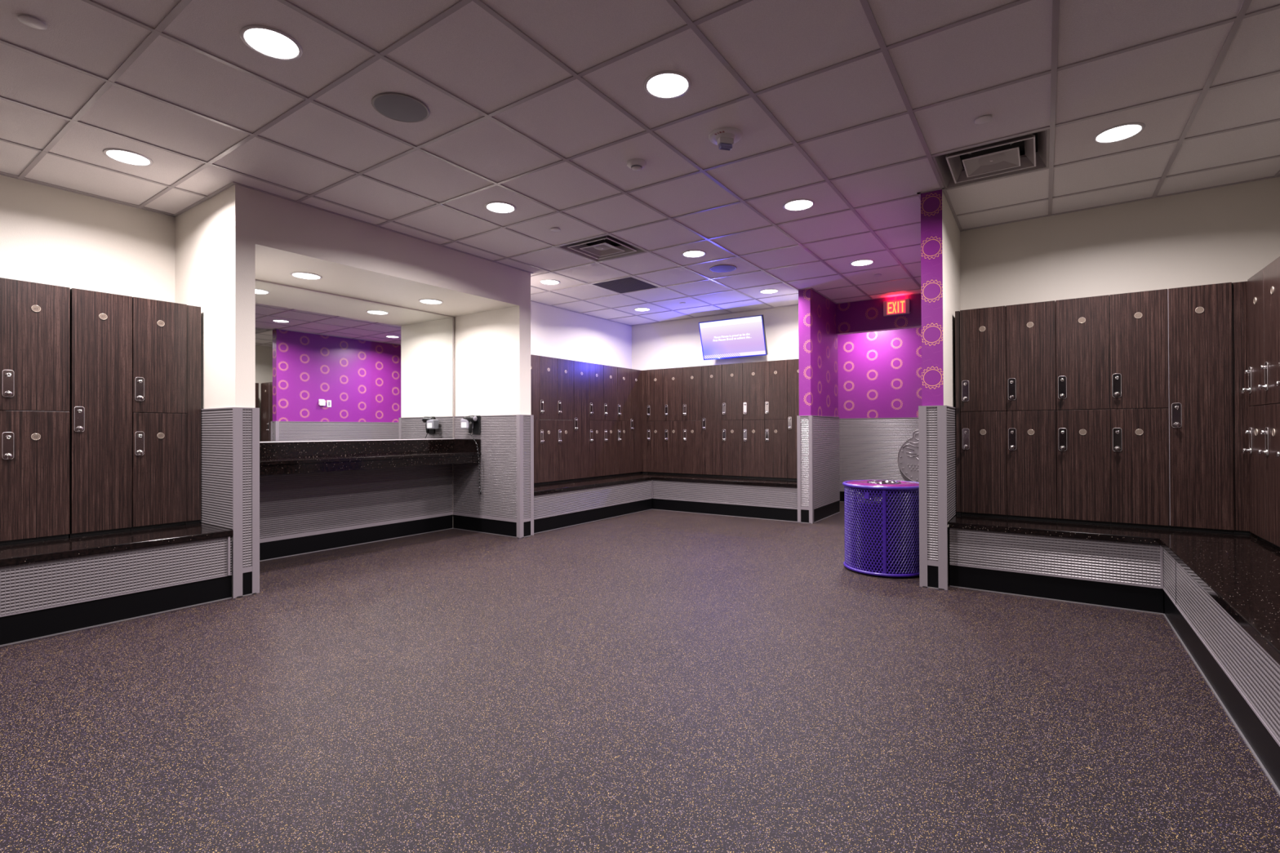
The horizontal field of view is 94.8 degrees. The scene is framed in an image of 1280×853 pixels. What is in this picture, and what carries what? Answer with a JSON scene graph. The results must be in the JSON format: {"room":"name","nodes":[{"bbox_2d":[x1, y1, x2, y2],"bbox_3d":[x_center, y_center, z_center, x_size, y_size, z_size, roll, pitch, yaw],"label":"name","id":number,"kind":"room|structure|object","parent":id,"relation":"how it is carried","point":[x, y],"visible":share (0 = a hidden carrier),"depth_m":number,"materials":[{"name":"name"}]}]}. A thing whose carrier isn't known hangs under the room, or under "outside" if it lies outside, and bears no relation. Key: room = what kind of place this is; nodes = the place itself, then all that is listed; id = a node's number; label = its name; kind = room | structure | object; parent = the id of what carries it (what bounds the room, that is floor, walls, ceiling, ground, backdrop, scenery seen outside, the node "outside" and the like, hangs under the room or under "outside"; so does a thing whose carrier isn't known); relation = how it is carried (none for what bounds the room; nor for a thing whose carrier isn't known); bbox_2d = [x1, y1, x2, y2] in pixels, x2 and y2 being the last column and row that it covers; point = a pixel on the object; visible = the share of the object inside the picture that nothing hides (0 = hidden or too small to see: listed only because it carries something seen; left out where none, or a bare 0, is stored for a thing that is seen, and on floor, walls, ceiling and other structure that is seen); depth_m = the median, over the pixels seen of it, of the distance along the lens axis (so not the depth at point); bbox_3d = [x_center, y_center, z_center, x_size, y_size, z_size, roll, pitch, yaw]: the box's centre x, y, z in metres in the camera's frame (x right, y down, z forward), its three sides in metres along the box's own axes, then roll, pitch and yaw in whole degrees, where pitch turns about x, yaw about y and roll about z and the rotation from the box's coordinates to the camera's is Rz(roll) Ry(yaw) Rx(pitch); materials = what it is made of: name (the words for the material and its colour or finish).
{"room":"changing room","nodes":[
{"label":"changing room","id":0,"kind":"room"},
{"bbox_2d":[174,184,259,598],"bbox_3d":[-3.129,-0.239,4.281,1.199,2.749,0.158,0,0,34],"label":"wall pier","id":1,"kind":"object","parent":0,"point":[215,239],"visible":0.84,"depth_m":3.99,"materials":[{"name":"beige paint"}]},
{"bbox_2d":[0,174,453,561],"bbox_3d":[-4.061,-0.238,3.860,0.139,2.749,6.770,0,0,34],"label":"wall","id":2,"kind":"structure","parent":0,"point":[49,235],"depth_m":4.45,"materials":[{"name":"beige paint"}]},
{"bbox_2d":[255,279,454,441],"bbox_3d":[-2.773,-0.551,5.596,0.029,1.364,2.417,0,0,34],"label":"wall mirror","id":3,"kind":"object","parent":2,"relation":"attached to","point":[329,366],"visible":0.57,"depth_m":5.58,"materials":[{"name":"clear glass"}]},
{"bbox_2d":[259,439,453,458],"bbox_3d":[-2.769,0.207,5.591,0.022,0.138,2.416,0,0,34],"label":"backsplash","id":4,"kind":"structure","parent":2,"relation":"attached to","point":[296,449],"depth_m":5.59,"materials":[{"name":"black stone"}]},
{"bbox_2d":[259,438,480,475],"bbox_3d":[-2.585,0.256,5.465,0.469,0.256,2.417,0,0,34],"label":"countertop","id":5,"kind":"structure","parent":2,"relation":"attached to","point":[288,457],"depth_m":5.47,"materials":[{"name":"black stone"}]},
{"bbox_2d":[452,270,533,537],"bbox_3d":[-1.665,-0.234,6.416,1.199,2.749,0.201,0,0,34],"label":"wall","id":6,"kind":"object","parent":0,"point":[492,348],"visible":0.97,"depth_m":6.20,"materials":[{"name":"beige paint"}]},
{"bbox_2d":[460,415,481,494],"bbox_3d":[-1.808,0.303,6.332,0.261,0.848,0.112,0,0,34],"label":"hair dryer","id":7,"kind":"object","parent":6,"relation":"attached to","point":[469,422],"visible":1,"depth_m":6.32,"materials":[{"name":"black plastic"}]},
{"bbox_2d":[530,301,631,368],"bbox_3d":[-1.083,-0.227,8.129,0.220,2.749,3.320,0,0,34],"label":"wall","id":8,"kind":"structure","parent":0,"point":[555,332],"depth_m":8.26,"materials":[{"name":"beige paint"}]},
{"bbox_2d":[0,500,1279,852],"bbox_3d":[0.263,1.180,3.818,7.300,0.120,11.800,0,0,34],"label":"floor","id":9,"kind":"structure","parent":0,"point":[652,681],"depth_m":2.27,"materials":[{"name":"rubber"}]},
{"bbox_2d":[0,523,233,646],"bbox_3d":[-4.300,0.905,2.454,1.075,0.450,4.181,0,0,34],"label":"bench","id":10,"kind":"object","parent":9,"relation":"on","point":[48,588],"visible":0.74,"depth_m":3.39,"materials":[{"name":"black stone"}]},
{"bbox_2d":[0,277,70,545],"bbox_3d":[-3.784,-0.083,3.625,0.600,1.532,0.296,0,0,34],"label":"locker","id":11,"kind":"object","parent":10,"relation":"on","point":[35,317],"visible":1,"depth_m":3.47,"materials":[{"name":"black wood"}]},
{"bbox_2d":[68,288,132,537],"bbox_3d":[-3.614,-0.083,3.873,0.600,1.532,0.292,0,0,34],"label":"locker","id":12,"kind":"object","parent":10,"relation":"on","point":[100,388],"visible":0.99,"depth_m":3.72,"materials":[{"name":"black wood"}]},
{"bbox_2d":[130,297,186,530],"bbox_3d":[-3.446,-0.082,4.117,0.600,1.532,0.295,0,0,34],"label":"locker","id":13,"kind":"object","parent":10,"relation":"on","point":[159,327],"visible":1,"depth_m":3.96,"materials":[{"name":"black wood"}]},
{"bbox_2d":[185,305,200,524],"bbox_3d":[-3.359,-0.081,4.290,0.548,1.531,0.084,0,0,34],"label":"filler panel","id":14,"kind":"object","parent":10,"relation":"on","point":[193,313],"visible":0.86,"depth_m":4.13,"materials":[{"name":"brown wood"}]},
{"bbox_2d":[533,471,797,533],"bbox_3d":[0.210,0.913,7.172,2.974,0.450,3.160,0,0,34],"label":"bench","id":15,"kind":"object","parent":9,"relation":"on","point":[557,505],"visible":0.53,"depth_m":7.33,"materials":[{"name":"black stone"}]},
{"bbox_2d":[530,354,539,484],"bbox_3d":[-1.441,-0.074,6.969,0.480,1.532,0.308,0,0,34],"label":"locker","id":16,"kind":"object","parent":15,"relation":"on","point":[535,359],"visible":0.08,"depth_m":6.93,"materials":[{"name":"black wood"}]},
{"bbox_2d":[537,355,557,484],"bbox_3d":[-1.266,-0.073,7.224,0.480,1.532,0.308,0,0,34],"label":"locker","id":17,"kind":"object","parent":15,"relation":"on","point":[548,366],"visible":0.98,"depth_m":7.11,"materials":[{"name":"black wood"}]},
{"bbox_2d":[555,358,573,482],"bbox_3d":[-1.091,-0.073,7.479,0.480,1.532,0.308,0,0,34],"label":"locker","id":18,"kind":"object","parent":15,"relation":"on","point":[565,367],"visible":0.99,"depth_m":7.36,"materials":[{"name":"black wood"}]},
{"bbox_2d":[572,360,589,480],"bbox_3d":[-0.917,-0.072,7.734,0.480,1.532,0.308,0,0,34],"label":"locker","id":19,"kind":"object","parent":15,"relation":"on","point":[581,369],"visible":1,"depth_m":7.62,"materials":[{"name":"black wood"}]},
{"bbox_2d":[587,363,604,479],"bbox_3d":[-0.742,-0.071,7.989,0.480,1.532,0.308,0,0,34],"label":"locker","id":20,"kind":"object","parent":15,"relation":"on","point":[596,371],"visible":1,"depth_m":7.87,"materials":[{"name":"black wood"}]},
{"bbox_2d":[602,364,617,477],"bbox_3d":[-0.567,-0.070,8.244,0.480,1.532,0.308,0,0,34],"label":"locker","id":21,"kind":"object","parent":15,"relation":"on","point":[611,446],"visible":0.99,"depth_m":8.13,"materials":[{"name":"black wood"}]},
{"bbox_2d":[616,366,630,475],"bbox_3d":[-0.392,-0.070,8.499,0.480,1.532,0.308,0,0,34],"label":"locker","id":22,"kind":"object","parent":15,"relation":"on","point":[623,420],"visible":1,"depth_m":8.38,"materials":[{"name":"black wood"}]},
{"bbox_2d":[628,368,641,474],"bbox_3d":[-0.220,-0.069,8.750,0.480,1.532,0.299,0,0,34],"label":"locker","id":23,"kind":"object","parent":15,"relation":"on","point":[635,375],"visible":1,"depth_m":8.63,"materials":[{"name":"black wood"}]},
{"bbox_2d":[641,369,648,473],"bbox_3d":[0.171,-0.069,8.883,0.091,1.531,0.376,0,0,34],"label":"filler panel","id":24,"kind":"object","parent":15,"relation":"on","point":[644,425],"visible":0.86,"depth_m":8.73,"materials":[{"name":"brown wood"}]},
{"bbox_2d":[646,368,666,474],"bbox_3d":[0.323,-0.071,8.752,0.306,1.532,0.420,0,0,34],"label":"locker","id":25,"kind":"object","parent":15,"relation":"on","point":[655,378],"visible":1,"depth_m":8.61,"materials":[{"name":"black wood"}]},
{"bbox_2d":[664,367,684,475],"bbox_3d":[0.576,-0.073,8.579,0.306,1.532,0.420,0,0,34],"label":"locker","id":26,"kind":"object","parent":15,"relation":"on","point":[673,412],"visible":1,"depth_m":8.44,"materials":[{"name":"black wood"}]},
{"bbox_2d":[682,365,702,475],"bbox_3d":[0.830,-0.075,8.405,0.306,1.532,0.420,0,0,34],"label":"locker","id":27,"kind":"object","parent":15,"relation":"on","point":[691,375],"visible":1,"depth_m":8.26,"materials":[{"name":"black wood"}]},
{"bbox_2d":[702,364,723,476],"bbox_3d":[1.083,-0.077,8.231,0.306,1.532,0.420,0,0,34],"label":"locker","id":28,"kind":"object","parent":15,"relation":"on","point":[712,433],"visible":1,"depth_m":8.09,"materials":[{"name":"black wood"}]},
{"bbox_2d":[721,363,743,477],"bbox_3d":[1.336,-0.079,8.057,0.306,1.532,0.420,0,0,34],"label":"locker","id":29,"kind":"object","parent":15,"relation":"on","point":[732,420],"visible":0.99,"depth_m":7.91,"materials":[{"name":"black wood"}]},
{"bbox_2d":[742,361,765,479],"bbox_3d":[1.589,-0.081,7.884,0.306,1.532,0.420,0,0,34],"label":"locker","id":30,"kind":"object","parent":15,"relation":"on","point":[753,393],"visible":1,"depth_m":7.74,"materials":[{"name":"black wood"}]},
{"bbox_2d":[764,360,788,479],"bbox_3d":[1.842,-0.083,7.710,0.306,1.532,0.420,0,0,34],"label":"locker","id":31,"kind":"object","parent":15,"relation":"on","point":[775,371],"visible":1,"depth_m":7.57,"materials":[{"name":"black wood"}]},
{"bbox_2d":[786,359,799,480],"bbox_3d":[2.095,-0.084,7.537,0.306,1.532,0.420,0,0,34],"label":"locker","id":32,"kind":"object","parent":15,"relation":"on","point":[793,365],"visible":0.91,"depth_m":7.44,"materials":[{"name":"black wood"}]},
{"bbox_2d":[842,480,919,577],"bbox_3d":[1.913,0.775,4.610,0.615,0.686,0.615,0,0,-13],"label":"waste bin","id":33,"kind":"object","parent":9,"relation":"on","point":[882,525],"visible":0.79,"depth_m":4.37,"materials":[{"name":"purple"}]},
{"bbox_2d":[948,514,1279,796],"bbox_3d":[1.291,0.875,0.962,2.124,0.450,8.044,0,0,34],"label":"bench","id":34,"kind":"object","parent":9,"relation":"on","point":[1222,590],"visible":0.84,"depth_m":3.28,"materials":[{"name":"black stone"}]},
{"bbox_2d":[955,311,961,515],"bbox_3d":[2.541,-0.101,4.643,0.030,1.531,0.548,0,0,34],"label":"filler panel","id":35,"kind":"object","parent":34,"relation":"on","point":[957,313],"visible":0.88,"depth_m":4.42,"materials":[{"name":"brown wood"}]},
{"bbox_2d":[960,306,1007,518],"bbox_3d":[2.661,-0.103,4.529,0.292,1.532,0.600,0,0,34],"label":"locker","id":36,"kind":"object","parent":34,"relation":"on","point":[983,345],"visible":1,"depth_m":4.31,"materials":[{"name":"black wood"}]},
{"bbox_2d":[1005,300,1057,521],"bbox_3d":[2.902,-0.105,4.364,0.292,1.532,0.600,0,0,34],"label":"locker","id":37,"kind":"object","parent":34,"relation":"on","point":[1030,327],"visible":1,"depth_m":4.15,"materials":[{"name":"black wood"}]},
{"bbox_2d":[1055,294,1111,524],"bbox_3d":[3.143,-0.106,4.198,0.292,1.532,0.600,0,0,34],"label":"locker","id":38,"kind":"object","parent":34,"relation":"on","point":[1082,324],"visible":0.99,"depth_m":3.98,"materials":[{"name":"black wood"}]},
{"bbox_2d":[1108,288,1169,528],"bbox_3d":[3.385,-0.108,4.033,0.292,1.532,0.600,0,0,34],"label":"locker","id":39,"kind":"object","parent":34,"relation":"on","point":[1140,494],"visible":1,"depth_m":3.81,"materials":[{"name":"black wood"}]},
{"bbox_2d":[1167,282,1234,533],"bbox_3d":[3.625,-0.110,3.868,0.293,1.532,0.600,0,0,34],"label":"locker","id":40,"kind":"object","parent":34,"relation":"on","point":[1200,340],"visible":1,"depth_m":3.65,"materials":[{"name":"black wood"}]},
{"bbox_2d":[1231,280,1250,534],"bbox_3d":[3.795,-0.111,3.785,0.076,1.531,0.544,0,0,34],"label":"filler panel","id":41,"kind":"object","parent":34,"relation":"on","point":[1239,290],"visible":0.55,"depth_m":3.56,"materials":[{"name":"brown wood"}]},
{"bbox_2d":[1240,268,1274,545],"bbox_3d":[3.762,-0.114,3.241,0.600,1.532,0.309,0,0,34],"label":"locker","id":42,"kind":"object","parent":34,"relation":"on","point":[1255,283],"visible":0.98,"depth_m":3.38,"materials":[{"name":"black wood"}]},
{"bbox_2d":[1256,256,1279,547],"bbox_3d":[3.587,-0.115,2.985,0.600,1.532,0.309,0,0,34],"label":"locker","id":43,"kind":"object","parent":34,"relation":"on","point":[1271,366],"visible":1,"depth_m":3.15,"materials":[{"name":"black wood"}]},
{"bbox_2d":[1274,363,1279,457],"bbox_3d":[3.411,-0.115,2.729,0.600,1.532,0.309,0,0,34],"label":"locker","id":44,"kind":"object","parent":34,"relation":"on","point":[1277,384],"visible":1,"depth_m":2.98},
{"bbox_2d":[0,0,1279,326],"bbox_3d":[0.252,-1.716,3.834,7.300,0.187,11.800,0,0,34],"label":"ceiling","id":45,"kind":"structure","parent":0,"point":[540,108],"depth_m":3.10,"materials":[{"name":"tile"}]},
{"bbox_2d":[17,14,47,30],"bbox_3d":[-2.436,-1.621,2.360,0.084,0.011,0.084,0,0,34],"label":"sprinkler cover","id":46,"kind":"object","parent":45,"relation":"attached to","point":[33,22],"visible":1,"depth_m":2.35,"materials":[{"name":"white plastic"}]},
{"bbox_2d":[102,147,153,166],"bbox_3d":[-3.071,-1.615,3.535,0.228,0.007,0.228,0,0,34],"label":"recessed light","id":47,"kind":"object","parent":45,"relation":"in","point":[127,157],"visible":1,"depth_m":3.53,"materials":[{"name":"white plastic"}]},
{"bbox_2d":[240,24,302,60],"bbox_3d":[-1.563,-1.626,2.500,0.228,0.007,0.228,0,0,34],"label":"recessed light","id":48,"kind":"object","parent":45,"relation":"in","point":[267,41],"visible":1,"depth_m":2.49,"materials":[{"name":"white plastic"}]},
{"bbox_2d":[255,190,519,316],"bbox_3d":[-2.415,-1.424,5.353,1.180,0.374,2.450,0,0,34],"label":"soffit","id":49,"kind":"object","parent":45,"relation":"attached to","point":[353,258],"depth_m":4.89,"materials":[{"name":"beige paint"}]},
{"bbox_2d":[289,271,322,279],"bbox_3d":[-2.737,-1.235,4.828,0.228,0.007,0.228,0,0,34],"label":"recessed light","id":50,"kind":"object","parent":49,"relation":"in","point":[304,275],"visible":1,"depth_m":4.81,"materials":[{"name":"white plastic"}]},
{"bbox_2d":[418,298,443,304],"bbox_3d":[-2.064,-1.232,5.809,0.228,0.007,0.228,0,0,34],"label":"recessed light","id":51,"kind":"object","parent":49,"relation":"in","point":[432,301],"visible":1,"depth_m":5.80,"materials":[{"name":"white plastic"}]},
{"bbox_2d":[371,92,430,122],"bbox_3d":[-1.218,-1.623,3.003,0.276,0.011,0.276,0,0,34],"label":"ceiling speaker","id":52,"kind":"object","parent":45,"relation":"attached to","point":[399,107],"visible":1,"depth_m":2.99,"materials":[{"name":"white metal"}]},
{"bbox_2d":[484,201,515,213],"bbox_3d":[-1.032,-1.618,4.353,0.228,0.007,0.228,0,0,34],"label":"recessed light","id":53,"kind":"object","parent":45,"relation":"in","point":[503,207],"visible":1,"depth_m":4.35,"materials":[{"name":"white plastic"}]},
{"bbox_2d":[539,279,559,284],"bbox_3d":[-1.003,-1.606,6.551,0.228,0.007,0.228,0,0,34],"label":"recessed light","id":54,"kind":"object","parent":45,"relation":"in","point":[548,282],"visible":1,"depth_m":6.54,"materials":[{"name":"white plastic"}]},
{"bbox_2d":[550,227,560,231],"bbox_3d":[-0.694,-1.615,4.824,0.084,0.011,0.084,0,0,34],"label":"sprinkler cover","id":55,"kind":"object","parent":45,"relation":"attached to","point":[554,229],"visible":1,"depth_m":4.82,"materials":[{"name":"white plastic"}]},
{"bbox_2d":[556,234,645,262],"bbox_3d":[-0.342,-1.673,5.359,0.586,0.132,0.586,0,0,34],"label":"ceiling vent","id":56,"kind":"object","parent":45,"relation":"in","point":[605,247],"visible":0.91,"depth_m":5.43,"materials":[{"name":"white metal"}]},
{"bbox_2d":[591,276,661,293],"bbox_3d":[-0.155,-1.608,6.709,0.586,0.006,0.586,0,0,34],"label":"ceiling vent","id":57,"kind":"object","parent":45,"relation":"in","point":[629,284],"visible":1,"depth_m":6.71,"materials":[{"name":"grey metal"}]},
{"bbox_2d":[626,158,646,170],"bbox_3d":[-0.021,-1.608,3.638,0.120,0.043,0.120,0,0,34],"label":"smoke detector","id":58,"kind":"object","parent":45,"relation":"attached to","point":[635,164],"visible":1,"depth_m":3.61,"materials":[{"name":"white plastic"}]},
{"bbox_2d":[634,307,650,311],"bbox_3d":[0.032,-1.602,8.059,0.228,0.007,0.228,0,0,34],"label":"recessed light","id":59,"kind":"object","parent":45,"relation":"in","point":[636,308],"visible":1,"depth_m":8.04,"materials":[{"name":"white plastic"}]},
{"bbox_2d":[644,70,691,98],"bbox_3d":[0.132,-1.631,2.816,0.228,0.007,0.228,0,0,34],"label":"recessed light","id":60,"kind":"object","parent":45,"relation":"in","point":[667,84],"visible":1,"depth_m":2.81,"materials":[{"name":"white glass"}]},
{"bbox_2d":[681,249,706,257],"bbox_3d":[0.505,-1.618,5.516,0.228,0.007,0.228,0,0,34],"label":"recessed light","id":61,"kind":"object","parent":45,"relation":"in","point":[691,253],"visible":1,"depth_m":5.50,"materials":[{"name":"white plastic"}]},
{"bbox_2d":[709,264,737,272],"bbox_3d":[0.850,-1.614,6.019,0.276,0.011,0.276,0,0,34],"label":"ceiling speaker","id":62,"kind":"object","parent":45,"relation":"attached to","point":[721,268],"visible":1,"depth_m":6.00,"materials":[{"name":"white metal"}]},
{"bbox_2d":[708,126,742,150],"bbox_3d":[0.480,-1.595,3.302,0.188,0.076,0.188,0,0,34],"label":"fire alarm strobe","id":63,"kind":"object","parent":45,"relation":"attached to","point":[724,137],"visible":1,"depth_m":3.28,"materials":[{"name":"white plastic"}]},
{"bbox_2d":[759,288,778,293],"bbox_3d":[1.540,-1.613,7.024,0.228,0.007,0.228,0,0,34],"label":"recessed light","id":64,"kind":"object","parent":45,"relation":"in","point":[765,291],"visible":1,"depth_m":7.00,"materials":[{"name":"white plastic"}]},
{"bbox_2d":[782,198,814,210],"bbox_3d":[1.166,-1.627,4.324,0.228,0.007,0.228,0,0,34],"label":"recessed light","id":65,"kind":"object","parent":45,"relation":"in","point":[800,204],"visible":1,"depth_m":4.31,"materials":[{"name":"white plastic"}]},
{"bbox_2d":[849,258,874,266],"bbox_3d":[2.201,-1.622,5.832,0.228,0.007,0.228,0,0,34],"label":"recessed light","id":66,"kind":"object","parent":45,"relation":"in","point":[866,261],"visible":1,"depth_m":5.82,"materials":[{"name":"white plastic"}]},
{"bbox_2d":[973,115,992,124],"bbox_3d":[1.827,-1.634,3.132,0.084,0.011,0.084,0,0,34],"label":"sprinkler cover","id":67,"kind":"object","parent":45,"relation":"attached to","point":[985,118],"visible":1,"depth_m":3.12,"materials":[{"name":"white plastic"}]},
{"bbox_2d":[932,128,1049,188],"bbox_3d":[2.171,-1.692,3.635,0.586,0.132,0.586,0,0,34],"label":"ceiling vent","id":68,"kind":"object","parent":45,"relation":"in","point":[1003,157],"visible":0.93,"depth_m":3.68,"materials":[{"name":"white metal"}]},
{"bbox_2d":[1093,122,1145,143],"bbox_3d":[2.674,-1.638,3.290,0.228,0.007,0.228,0,0,34],"label":"recessed light","id":69,"kind":"object","parent":45,"relation":"in","point":[1119,132],"visible":1,"depth_m":3.28,"materials":[{"name":"white glass"}]},
{"bbox_2d":[631,305,798,500],"bbox_3d":[1.146,-0.233,8.534,3.000,2.749,0.130,0,0,34],"label":"wall","id":70,"kind":"structure","parent":0,"point":[673,344],"depth_m":8.71,"materials":[{"name":"beige paint"}]},
{"bbox_2d":[698,314,768,359],"bbox_3d":[1.306,-1.215,8.149,0.950,0.528,0.318,0,0,34],"label":"television","id":71,"kind":"object","parent":70,"relation":"attached to","point":[743,336],"visible":1,"depth_m":8.06,"materials":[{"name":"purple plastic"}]},
{"bbox_2d":[796,288,839,524],"bbox_3d":[2.243,-0.243,7.357,0.178,2.749,1.129,0,0,34],"label":"wall","id":72,"kind":"structure","parent":0,"point":[818,419],"depth_m":7.05,"materials":[{"name":"purple paint"}]},
{"bbox_2d":[835,293,921,334],"bbox_3d":[3.245,-1.422,7.346,1.540,0.399,0.120,0,0,34],"label":"wall corridor header","id":73,"kind":"structure","parent":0,"point":[864,316],"depth_m":7.47,"materials":[{"name":"purple paint"}]},
{"bbox_2d":[883,298,910,316],"bbox_3d":[3.179,-1.473,7.284,0.313,0.184,0.054,0,0,34],"label":"exit sign","id":74,"kind":"object","parent":73,"relation":"attached to","point":[897,307],"visible":1,"depth_m":7.26,"materials":[{"name":"red plastic"}]},
{"bbox_2d":[837,327,921,502],"bbox_3d":[3.753,-0.243,8.480,4.400,2.749,0.169,0,0,34],"label":"wall","id":75,"kind":"structure","parent":0,"point":[879,373],"depth_m":8.60,"materials":[{"name":"purple paint"}]},
{"bbox_2d":[897,430,919,482],"bbox_3d":[3.964,0.425,8.223,0.684,0.757,0.021,0,0,34],"label":"lid","id":76,"kind":"object","parent":75,"relation":"attached to","point":[908,459],"depth_m":8.32,"materials":[{"name":"grey metal"}]},
{"bbox_2d":[918,189,960,590],"bbox_3d":[2.993,-0.256,5.485,0.173,2.749,3.469,0,0,34],"label":"wall","id":77,"kind":"structure","parent":0,"point":[940,292],"depth_m":4.08,"materials":[{"name":"purple paint"}]},
{"bbox_2d":[960,177,1279,406],"bbox_3d":[3.599,-0.265,4.353,2.145,2.749,0.150,0,0,34],"label":"wall","id":78,"kind":"structure","parent":0,"point":[1229,233],"depth_m":4.30,"materials":[{"name":"beige paint"}]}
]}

